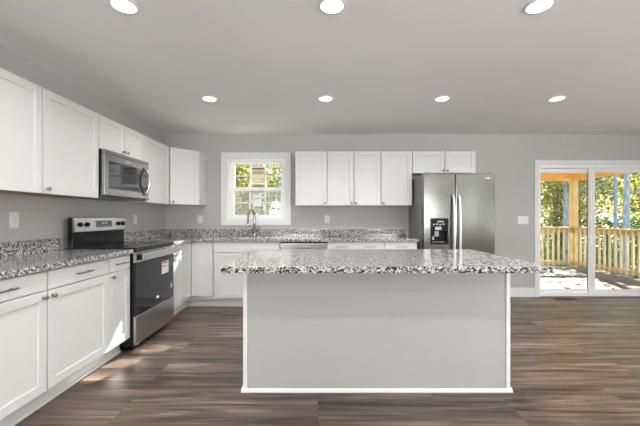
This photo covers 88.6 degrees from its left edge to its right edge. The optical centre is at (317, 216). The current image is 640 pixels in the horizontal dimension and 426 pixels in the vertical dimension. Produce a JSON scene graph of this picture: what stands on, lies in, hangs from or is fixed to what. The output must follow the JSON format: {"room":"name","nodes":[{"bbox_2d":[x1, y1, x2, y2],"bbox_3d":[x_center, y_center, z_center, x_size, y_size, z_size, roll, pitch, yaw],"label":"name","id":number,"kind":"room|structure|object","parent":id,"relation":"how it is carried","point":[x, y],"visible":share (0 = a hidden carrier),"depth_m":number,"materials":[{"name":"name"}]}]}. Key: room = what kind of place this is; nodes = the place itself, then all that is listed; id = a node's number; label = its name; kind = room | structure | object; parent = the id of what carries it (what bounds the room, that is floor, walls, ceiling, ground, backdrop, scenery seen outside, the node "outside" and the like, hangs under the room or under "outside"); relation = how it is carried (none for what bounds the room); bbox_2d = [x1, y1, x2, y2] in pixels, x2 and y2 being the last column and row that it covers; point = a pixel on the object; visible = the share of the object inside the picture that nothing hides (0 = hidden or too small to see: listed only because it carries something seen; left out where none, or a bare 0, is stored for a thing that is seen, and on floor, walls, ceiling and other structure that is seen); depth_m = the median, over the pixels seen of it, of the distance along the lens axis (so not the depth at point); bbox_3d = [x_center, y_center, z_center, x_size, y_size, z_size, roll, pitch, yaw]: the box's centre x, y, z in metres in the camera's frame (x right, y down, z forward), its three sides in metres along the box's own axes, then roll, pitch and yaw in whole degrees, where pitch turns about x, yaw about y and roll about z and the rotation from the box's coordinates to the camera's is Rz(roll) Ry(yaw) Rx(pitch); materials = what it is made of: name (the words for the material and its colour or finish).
{"room":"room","nodes":[
{"label":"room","id":0,"kind":"room"},
{"bbox_2d":[0,44,165,248],"bbox_3d":[-2.382,-0.020,0.812,0.200,2.440,8.225,0,0,0],"label":"wall","id":1,"kind":"structure","parent":0,"point":[40,217],"depth_m":2.91,"materials":[{"name":"paint"}]},
{"bbox_2d":[9,212,18,227],"bbox_3d":[-2.277,0.022,2.460,0.008,0.118,0.075,0,0,0],"label":"wall outlet","id":2,"kind":"object","parent":1,"relation":"attached to","point":[13,216],"visible":1,"depth_m":2.45,"materials":[{"name":"white plastic"}]},
{"bbox_2d":[13,215,16,223],"bbox_3d":[-2.275,0.022,2.460,0.002,0.068,0.034,0,0,0],"label":"socket","id":3,"kind":"object","parent":2,"relation":"attached to","point":[14,216],"depth_m":2.46,"materials":[{"name":"white plastic"}]},
{"bbox_2d":[0,68,41,192],"bbox_3d":[-2.102,-0.545,2.024,0.358,0.754,0.607,0,0,0],"label":"upper cabinet","id":4,"kind":"object","parent":1,"relation":"attached to","point":[20,98],"visible":1,"depth_m":2.16,"materials":[{"name":"white paint"}]},
{"bbox_2d":[0,238,62,256],"bbox_3d":[-2.271,0.234,2.156,0.020,0.102,1.502,0,0,0],"label":"backsplash","id":5,"kind":"structure","parent":1,"relation":"attached to","point":[40,245],"depth_m":2.57,"materials":[{"name":"stone"}]},
{"bbox_2d":[6,88,98,197],"bbox_3d":[-2.102,-0.545,2.627,0.358,0.754,0.597,0,0,0],"label":"upper cabinet","id":6,"kind":"object","parent":1,"relation":"attached to","point":[70,130],"visible":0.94,"depth_m":2.58,"materials":[{"name":"white paint"}]},
{"bbox_2d":[99,114,144,160],"bbox_3d":[-2.102,-0.768,3.312,0.358,0.307,0.771,0,0,0],"label":"upper cabinet","id":7,"kind":"object","parent":1,"relation":"attached to","point":[116,137],"visible":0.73,"depth_m":3.25,"materials":[{"name":"white paint"}]},
{"bbox_2d":[79,149,150,200],"bbox_3d":[-2.059,-0.392,3.313,0.441,0.440,0.762,0,0,0],"label":"microwave","id":8,"kind":"object","parent":7,"relation":"attached to","point":[122,177],"visible":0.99,"depth_m":3.21,"materials":[{"name":"silver metal"}]},
{"bbox_2d":[133,215,136,223],"bbox_3d":[-2.277,0.030,4.090,0.009,0.118,0.075,0,0,0],"label":"light switch","id":9,"kind":"object","parent":1,"relation":"attached to","point":[134,216],"visible":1,"depth_m":4.08,"materials":[{"name":"white plastic"}]},
{"bbox_2d":[116,136,168,203],"bbox_3d":[-2.102,-0.545,4.006,0.358,0.754,0.615,0,0,0],"label":"upper cabinet","id":10,"kind":"object","parent":1,"relation":"attached to","point":[156,153],"visible":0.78,"depth_m":4.01,"materials":[{"name":"white paint"}]},
{"bbox_2d":[152,147,206,205],"bbox_3d":[-1.975,-0.545,4.615,0.612,0.754,0.617,0,0,0],"label":"upper cabinet","id":11,"kind":"object","parent":1,"relation":"attached to","point":[187,168],"visible":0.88,"depth_m":4.48,"materials":[{"name":"white paint"}]},
{"bbox_2d":[0,0,639,133],"bbox_3d":[1.659,-1.315,0.912,8.282,0.150,8.425,0,0,0],"label":"ceiling","id":12,"kind":"structure","parent":0,"point":[267,64],"depth_m":2.60,"materials":[{"name":"paint"}]},
{"bbox_2d":[107,0,139,14],"bbox_3d":[-1.135,-1.236,1.920,0.168,0.007,0.168,0,0,0],"label":"recessed light","id":13,"kind":"object","parent":12,"relation":"in","point":[130,7],"visible":1,"depth_m":1.92,"materials":[{"name":"white paint"}]},
{"bbox_2d":[201,96,217,101],"bbox_3d":[-1.135,-1.236,3.430,0.168,0.007,0.168,0,0,0],"label":"recessed light","id":14,"kind":"object","parent":12,"relation":"in","point":[206,98],"visible":1,"depth_m":3.42,"materials":[{"name":"white plastic"}]},
{"bbox_2d":[318,96,333,101],"bbox_3d":[0.082,-1.236,3.430,0.168,0.007,0.168,0,0,0],"label":"recessed light","id":15,"kind":"object","parent":12,"relation":"in","point":[321,98],"visible":1,"depth_m":3.42,"materials":[{"name":"white plastic"}]},
{"bbox_2d":[318,0,345,14],"bbox_3d":[0.082,-1.236,1.920,0.168,0.007,0.168,0,0,0],"label":"recessed light","id":16,"kind":"object","parent":12,"relation":"in","point":[331,7],"visible":1,"depth_m":1.92,"materials":[{"name":"white plastic"}]},
{"bbox_2d":[434,96,450,101],"bbox_3d":[1.297,-1.236,3.430,0.168,0.007,0.168,0,0,0],"label":"recessed light","id":17,"kind":"object","parent":12,"relation":"in","point":[439,98],"visible":1,"depth_m":3.42,"materials":[{"name":"white plastic"}]},
{"bbox_2d":[523,0,556,14],"bbox_3d":[1.297,-1.236,1.920,0.168,0.007,0.168,0,0,0],"label":"recessed light","id":18,"kind":"object","parent":12,"relation":"in","point":[534,6],"visible":1,"depth_m":1.92,"materials":[{"name":"white plastic"}]},
{"bbox_2d":[547,96,566,101],"bbox_3d":[2.500,-1.236,3.430,0.168,0.007,0.168,0,0,0],"label":"recessed light","id":19,"kind":"object","parent":12,"relation":"in","point":[556,98],"visible":1,"depth_m":3.42,"materials":[{"name":"white plastic"}]},
{"bbox_2d":[14,297,639,425],"bbox_3d":[1.659,1.300,0.902,8.282,0.200,8.405,0,0,0],"label":"floor","id":20,"kind":"structure","parent":0,"point":[573,362],"depth_m":2.28,"materials":[{"name":"brown wood"}]},
{"bbox_2d":[0,271,48,425],"bbox_3d":[-1.954,0.761,1.714,0.653,0.875,0.604,0,0,0],"label":"base cabinet","id":21,"kind":"object","parent":20,"relation":"on","point":[23,298],"visible":0.99,"depth_m":1.86,"materials":[{"name":"white paint"}]},
{"bbox_2d":[0,238,132,279],"bbox_3d":[-1.958,0.253,2.156,0.647,0.140,1.502,0,0,0],"label":"countertop","id":22,"kind":"structure","parent":21,"relation":"on","point":[17,258],"depth_m":2.39,"materials":[{"name":"stone"}]},
{"bbox_2d":[32,259,108,411],"bbox_3d":[-1.954,0.761,2.313,0.653,0.875,0.592,0,0,0],"label":"base cabinet","id":23,"kind":"object","parent":20,"relation":"on","point":[78,301],"visible":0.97,"depth_m":2.27,"materials":[{"name":"white paint"}]},
{"bbox_2d":[97,255,129,366],"bbox_3d":[-1.954,0.761,2.757,0.653,0.875,0.294,0,0,0],"label":"base cabinet","id":24,"kind":"object","parent":20,"relation":"on","point":[119,276],"visible":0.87,"depth_m":2.75,"materials":[{"name":"white paint"}]},
{"bbox_2d":[64,217,176,350],"bbox_3d":[-1.913,0.602,3.303,0.678,1.194,0.783,0,0,0],"label":"range","id":25,"kind":"object","parent":20,"relation":"on","point":[151,262],"visible":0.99,"depth_m":3.17,"materials":[{"name":"silver metal"}]},
{"bbox_2d":[64,241,173,248],"bbox_3d":[-1.935,0.278,3.303,0.635,0.012,0.783,0,0,0],"label":"cooktop","id":26,"kind":"object","parent":25,"relation":"in","point":[102,244],"depth_m":3.17,"materials":[{"name":"black glass"}]},
{"bbox_2d":[173,244,181,315],"bbox_3d":[-1.954,0.761,3.854,0.653,0.875,0.310,0,0,0],"label":"base cabinet","id":27,"kind":"object","parent":20,"relation":"on","point":[177,295],"visible":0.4,"depth_m":3.91,"materials":[{"name":"white paint"}]},
{"bbox_2d":[174,242,215,313],"bbox_3d":[-1.825,0.761,4.468,0.912,0.875,0.912,0,0,0],"label":"base cabinet","id":28,"kind":"object","parent":20,"relation":"on","point":[197,257],"visible":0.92,"depth_m":4.31,"materials":[{"name":"white paint"}]},
{"bbox_2d":[124,229,418,244],"bbox_3d":[-0.481,0.253,4.311,3.599,0.140,1.227,0,0,0],"label":"countertop","id":29,"kind":"structure","parent":28,"relation":"on","point":[179,236],"depth_m":4.79,"materials":[{"name":"stone"}]},
{"bbox_2d":[228,237,276,237],"bbox_3d":[-0.940,0.399,4.580,0.716,0.203,0.386,0,0,0],"label":"sink","id":30,"kind":"object","parent":29,"relation":"in","point":[228,237],"visible":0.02,"depth_m":4.77,"materials":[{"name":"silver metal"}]},
{"bbox_2d":[246,209,259,235],"bbox_3d":[-0.962,0.085,4.757,0.113,0.399,0.237,0,0,40],"label":"faucet","id":31,"kind":"object","parent":29,"relation":"on","point":[250,210],"visible":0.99,"depth_m":4.81,"materials":[{"name":"silver metal"}]},
{"bbox_2d":[214,242,279,306],"bbox_3d":[-0.935,0.761,4.600,0.865,0.875,0.648,0,0,0],"label":"base cabinet","id":32,"kind":"object","parent":20,"relation":"on","point":[228,287],"visible":0.41,"depth_m":4.31,"materials":[{"name":"white paint"}]},
{"bbox_2d":[280,242,326,248],"bbox_3d":[-0.190,0.765,4.585,0.618,0.867,0.620,0,0,0],"label":"dishwasher","id":33,"kind":"object","parent":20,"relation":"on","point":[283,245],"visible":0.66,"depth_m":4.30,"materials":[{"name":"silver metal"}]},
{"bbox_2d":[327,242,383,248],"bbox_3d":[0.497,0.761,4.598,0.750,0.875,0.653,0,0,0],"label":"base cabinet","id":34,"kind":"object","parent":20,"relation":"on","point":[330,245],"visible":0.16,"depth_m":4.30,"materials":[{"name":"white paint"}]},
{"bbox_2d":[241,273,512,392],"bbox_3d":[0.403,0.761,2.568,1.857,0.875,0.660,0,0,0],"label":"kitchen island","id":35,"kind":"object","parent":20,"relation":"on","point":[303,332],"visible":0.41,"depth_m":2.26,"materials":[{"name":"white paint"}]},
{"bbox_2d":[221,249,553,272],"bbox_3d":[0.398,0.304,2.387,1.909,0.038,1.026,0,0,0],"label":"island countertop","id":36,"kind":"structure","parent":35,"relation":"on","point":[257,260],"depth_m":2.10,"materials":[{"name":"stone"}]},
{"bbox_2d":[384,242,416,248],"bbox_3d":[1.090,0.761,4.598,0.431,0.875,0.653,0,0,0],"label":"base cabinet","id":37,"kind":"object","parent":20,"relation":"on","point":[387,245],"visible":0.16,"depth_m":4.30,"materials":[{"name":"white paint"}]},
{"bbox_2d":[409,172,494,253],"bbox_3d":[1.801,0.314,4.500,0.906,1.772,0.789,0,0,0],"label":"refrigerator","id":38,"kind":"object","parent":20,"relation":"on","point":[447,211],"visible":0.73,"depth_m":4.18,"materials":[{"name":"silver metal"}]},
{"bbox_2d":[433,221,443,229],"bbox_3d":[1.536,0.107,4.174,0.140,0.115,0.001,0,0,0],"label":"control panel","id":39,"kind":"object","parent":38,"relation":"attached to","point":[437,225],"depth_m":4.18,"materials":[{"name":"black plastic"}]},
{"bbox_2d":[554,298,577,299],"bbox_3d":[3.620,1.196,4.800,0.300,0.006,0.100,0,0,0],"label":"floor vent","id":40,"kind":"object","parent":20,"relation":"in","point":[554,298],"visible":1,"depth_m":4.78,"materials":[{"name":"brown metal"}]},
{"bbox_2d":[166,134,639,287],"bbox_3d":[1.659,-0.020,5.000,8.282,2.440,0.150,0,0,0],"label":"wall","id":41,"kind":"structure","parent":0,"point":[511,157],"depth_m":4.93,"materials":[{"name":"paint"}]},
{"bbox_2d":[197,215,201,222],"bbox_3d":[-1.773,0.033,4.920,0.075,0.118,0.008,0,0,0],"label":"wall outlet","id":42,"kind":"object","parent":41,"relation":"attached to","point":[199,217],"visible":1,"depth_m":4.92,"materials":[{"name":"white plastic"}]},
{"bbox_2d":[221,152,290,224],"bbox_3d":[-0.928,-0.421,4.989,1.046,1.090,0.172,0,0,0],"label":"window","id":43,"kind":"structure","parent":41,"relation":"in","point":[257,175],"depth_m":4.92,"materials":[{"name":"white paint"}]},
{"bbox_2d":[295,151,326,205],"bbox_3d":[-0.096,-0.542,4.745,0.448,0.760,0.358,0,0,0],"label":"upper cabinet","id":44,"kind":"object","parent":41,"relation":"attached to","point":[310,166],"visible":1,"depth_m":4.60,"materials":[{"name":"white paint"}]},
{"bbox_2d":[325,215,329,222],"bbox_3d":[0.137,0.034,4.920,0.075,0.118,0.008,0,0,0],"label":"wall outlet","id":45,"kind":"object","parent":41,"relation":"attached to","point":[327,217],"visible":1,"depth_m":4.92,"materials":[{"name":"white plastic"}]},
{"bbox_2d":[327,151,380,205],"bbox_3d":[0.505,-0.542,4.745,0.752,0.760,0.358,0,0,0],"label":"upper cabinet","id":46,"kind":"object","parent":41,"relation":"attached to","point":[353,177],"visible":0.97,"depth_m":4.60,"materials":[{"name":"white paint"}]},
{"bbox_2d":[379,151,411,205],"bbox_3d":[1.102,-0.542,4.745,0.439,0.760,0.358,0,0,0],"label":"upper cabinet","id":47,"kind":"object","parent":41,"relation":"attached to","point":[396,166],"visible":0.98,"depth_m":4.60,"materials":[{"name":"white paint"}]},
{"bbox_2d":[412,151,475,175],"bbox_3d":[1.768,-0.768,4.745,0.890,0.307,0.358,0,0,0],"label":"upper cabinet","id":48,"kind":"object","parent":41,"relation":"attached to","point":[434,162],"visible":0.97,"depth_m":4.60,"materials":[{"name":"white paint"}]},
{"bbox_2d":[510,288,534,296],"bbox_3d":[2.772,1.129,4.917,0.945,0.139,0.015,0,0,0],"label":"baseboard","id":49,"kind":"structure","parent":41,"relation":"attached to","point":[514,292],"depth_m":4.91,"materials":[{"name":"white paint"}]},
{"bbox_2d":[518,216,527,223],"bbox_3d":[3.075,0.048,4.920,0.160,0.118,0.009,0,0,0],"label":"light switch","id":50,"kind":"object","parent":41,"relation":"attached to","point":[521,219],"visible":1,"depth_m":4.92,"materials":[{"name":"white plastic"}]},
{"bbox_2d":[534,160,639,296],"bbox_3d":[4.165,0.174,4.985,1.840,2.049,0.180,0,0,0],"label":"door","id":51,"kind":"structure","parent":41,"relation":"in","point":[590,167],"depth_m":4.96,"materials":[{"name":"white paint"}]},
{"label":"outside","id":52,"kind":"structure","parent":0,"visible":0},
{"bbox_2d":[540,267,639,288],"bbox_3d":[4.325,1.380,6.840,4.850,0.160,3.520,0,0,0],"label":"deck","id":53,"kind":"object","parent":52,"point":[570,276],"visible":0.09,"depth_m":6.71,"materials":[{"name":"white wood"}]},
{"bbox_2d":[540,227,572,264],"bbox_3d":[4.335,0.744,8.470,4.388,0.973,0.140,0,0,0],"label":"deck railing","id":54,"kind":"object","parent":53,"relation":"on","point":[542,229],"visible":0.27,"depth_m":8.41,"materials":[{"name":"brown wood"}]},
{"bbox_2d":[569,181,577,267],"bbox_3d":[6.600,0.182,8.470,0.140,2.234,0.140,0,0,0],"label":"post","id":55,"kind":"object","parent":53,"relation":"on","point":[573,185],"visible":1,"depth_m":8.40,"materials":[{"name":"brown wood"}]},
{"bbox_2d":[573,173,627,179],"bbox_3d":[6.600,-1.078,6.747,0.140,0.284,3.303,0,0,0],"label":"beam","id":56,"kind":"structure","parent":55,"relation":"on","point":[576,176],"depth_m":7.98,"materials":[{"name":"orange wood"}]},
{"bbox_2d":[540,173,577,180],"bbox_3d":[4.285,-1.078,8.470,4.770,0.284,0.140,0,0,0],"label":"beam","id":57,"kind":"structure","parent":56,"relation":"attached to","point":[543,176],"depth_m":8.40,"materials":[{"name":"orange wood"}]},
{"bbox_2d":[573,227,639,276],"bbox_3d":[6.600,0.744,6.762,0.140,0.973,3.274,0,0,0],"label":"deck railing","id":58,"kind":"object","parent":53,"relation":"on","point":[632,232],"visible":0.86,"depth_m":7.33,"materials":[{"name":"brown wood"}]},
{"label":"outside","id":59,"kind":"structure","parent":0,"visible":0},
{"bbox_2d":[540,220,639,278],"bbox_3d":[5.000,1.610,35.300,90.000,1.941,60.000,0,0,0],"label":"ground","id":60,"kind":"structure","parent":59,"point":[636,267],"depth_m":22.17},
{"bbox_2d":[235,165,271,214],"bbox_3d":[-4.153,-0.682,14.058,4.864,6.467,4.960,0,0,0],"label":"tree","id":61,"kind":"object","parent":60,"relation":"on","point":[236,192],"visible":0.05,"depth_m":14.08,"materials":[{"name":"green plant"}]},
{"bbox_2d":[235,165,271,214],"bbox_3d":[-3.765,-0.418,13.357,4.153,5.943,4.029,0,0,14],"label":"tree","id":62,"kind":"object","parent":60,"relation":"on","point":[238,167],"visible":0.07,"depth_m":13.49,"materials":[{"name":"green plant"}]},
{"bbox_2d":[235,165,280,214],"bbox_3d":[-2.468,-0.789,12.245,4.673,6.688,4.534,0,0,-42],"label":"tree","id":63,"kind":"object","parent":60,"relation":"on","point":[270,183],"visible":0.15,"depth_m":11.98,"materials":[{"name":"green plant"}]},
{"bbox_2d":[235,165,280,214],"bbox_3d":[-1.768,-0.956,15.996,4.818,6.895,4.674,0,0,16],"label":"tree","id":64,"kind":"object","parent":60,"relation":"on","point":[275,168],"visible":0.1,"depth_m":16.02,"materials":[{"name":"green plant"}]},
{"bbox_2d":[237,171,280,214],"bbox_3d":[-3.280,-0.367,17.221,4.307,5.617,4.224,0,0,-24],"label":"tree","id":65,"kind":"object","parent":60,"relation":"on","point":[249,171],"visible":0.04,"depth_m":16.80,"materials":[{"name":"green plant"}]},
{"bbox_2d":[266,165,280,208],"bbox_3d":[-0.155,-0.401,12.822,4.129,5.909,4.006,0,0,30],"label":"tree","id":66,"kind":"object","parent":60,"relation":"on","point":[279,165],"visible":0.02,"depth_m":12.64,"materials":[{"name":"green plant"}]},
{"bbox_2d":[540,177,602,222],"bbox_3d":[9.447,-1.993,14.623,6.236,9.073,5.435,0,0,-29],"label":"tree","id":67,"kind":"object","parent":60,"relation":"on","point":[582,182],"visible":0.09,"depth_m":14.64,"materials":[{"name":"green plant"}]},
{"bbox_2d":[540,177,622,266],"bbox_3d":[11.072,-0.787,14.996,4.772,6.622,4.159,0,0,41],"label":"tree","id":68,"kind":"object","parent":60,"relation":"on","point":[585,180],"visible":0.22,"depth_m":14.89,"materials":[{"name":"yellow plant"}]},
{"bbox_2d":[540,174,623,257],"bbox_3d":[13.043,-1.558,17.446,5.499,8.001,4.792,0,0,16],"label":"tree","id":69,"kind":"object","parent":60,"relation":"on","point":[622,175],"visible":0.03,"depth_m":17.43,"materials":[{"name":"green plant"}]},
{"bbox_2d":[562,177,604,266],"bbox_3d":[10.665,-2.502,13.703,4.030,10.106,3.570,0,0,0],"label":"tree","id":70,"kind":"object","parent":60,"relation":"on","point":[565,193],"visible":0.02,"depth_m":13.92,"materials":[{"name":"blue plant"}]},
{"bbox_2d":[540,176,632,259],"bbox_3d":[11.947,-1.870,16.643,5.205,8.690,5.972,0,0,-14],"label":"tree","id":71,"kind":"object","parent":60,"relation":"on","point":[597,185],"visible":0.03,"depth_m":15.34,"materials":[{"name":"green plant"}]},
{"bbox_2d":[540,174,638,260],"bbox_3d":[13.286,-1.231,16.642,5.087,7.402,4.434,0,0,34],"label":"tree","id":72,"kind":"object","parent":60,"relation":"on","point":[607,177],"visible":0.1,"depth_m":16.46,"materials":[{"name":"green plant"}]},
{"bbox_2d":[541,177,637,225],"bbox_3d":[14.691,-1.328,18.647,5.390,7.471,4.707,0,0,31],"label":"tree","id":73,"kind":"object","parent":60,"relation":"on","point":[601,201],"visible":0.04,"depth_m":17.59,"materials":[{"name":"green plant"}]},
{"bbox_2d":[540,216,639,278],"bbox_3d":[18.788,1.249,17.734,19.687,2.752,8.745,0,0,0],"label":"undergrowth","id":74,"kind":"object","parent":60,"relation":"on","point":[609,223],"visible":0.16,"depth_m":15.70,"materials":[{"name":"green plant"}]},
{"bbox_2d":[562,179,618,227],"bbox_3d":[16.729,-1.717,21.156,4.801,8.075,5.028,0,0,0],"label":"tree","id":75,"kind":"object","parent":60,"relation":"on","point":[598,179],"visible":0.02,"depth_m":20.14,"materials":[{"name":"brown plant"}]},
{"bbox_2d":[595,175,618,274],"bbox_3d":[11.984,-2.093,13.230,3.383,9.293,3.151,0,0,39],"label":"tree","id":76,"kind":"object","parent":60,"relation":"on","point":[615,176],"visible":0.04,"depth_m":13.12,"materials":[{"name":"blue plant"}]},
{"bbox_2d":[596,176,639,219],"bbox_3d":[23.241,-1.417,24.698,5.198,7.212,4.530,0,0,-37],"label":"tree","id":77,"kind":"object","parent":60,"relation":"on","point":[619,176],"visible":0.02,"depth_m":24.84,"materials":[{"name":"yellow plant"}]},
{"bbox_2d":[597,173,639,220],"bbox_3d":[19.387,-1.375,19.374,4.720,7.490,5.403,0,0,-11],"label":"tree","id":78,"kind":"object","parent":60,"relation":"on","point":[638,173],"visible":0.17,"depth_m":20.29,"materials":[{"name":"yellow plant"}]},
{"bbox_2d":[602,173,639,226],"bbox_3d":[16.960,-2.075,16.229,6.270,9.124,5.465,0,0,-32],"label":"tree","id":79,"kind":"object","parent":60,"relation":"on","point":[637,177],"visible":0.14,"depth_m":15.89,"materials":[{"name":"green plant"}]},
{"bbox_2d":[617,177,638,218],"bbox_3d":[22.148,-1.377,21.929,4.567,7.336,4.362,0,0,-32],"label":"tree","id":80,"kind":"object","parent":60,"relation":"on","point":[632,177],"visible":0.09,"depth_m":22.26,"materials":[{"name":"green plant"}]},
{"bbox_2d":[617,173,639,220],"bbox_3d":[16.685,-1.061,14.505,4.319,7.211,4.956,0,0,-28],"label":"tree","id":81,"kind":"object","parent":60,"relation":"on","point":[633,175],"visible":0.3,"depth_m":16.04,"materials":[{"name":"green plant"}]},
{"bbox_2d":[620,173,639,276],"bbox_3d":[11.173,-1.949,12.005,4.058,9.002,3.579,0,0,0],"label":"tree","id":82,"kind":"object","parent":60,"relation":"on","point":[626,186],"visible":0.04,"depth_m":11.89,"materials":[{"name":"blue plant"}]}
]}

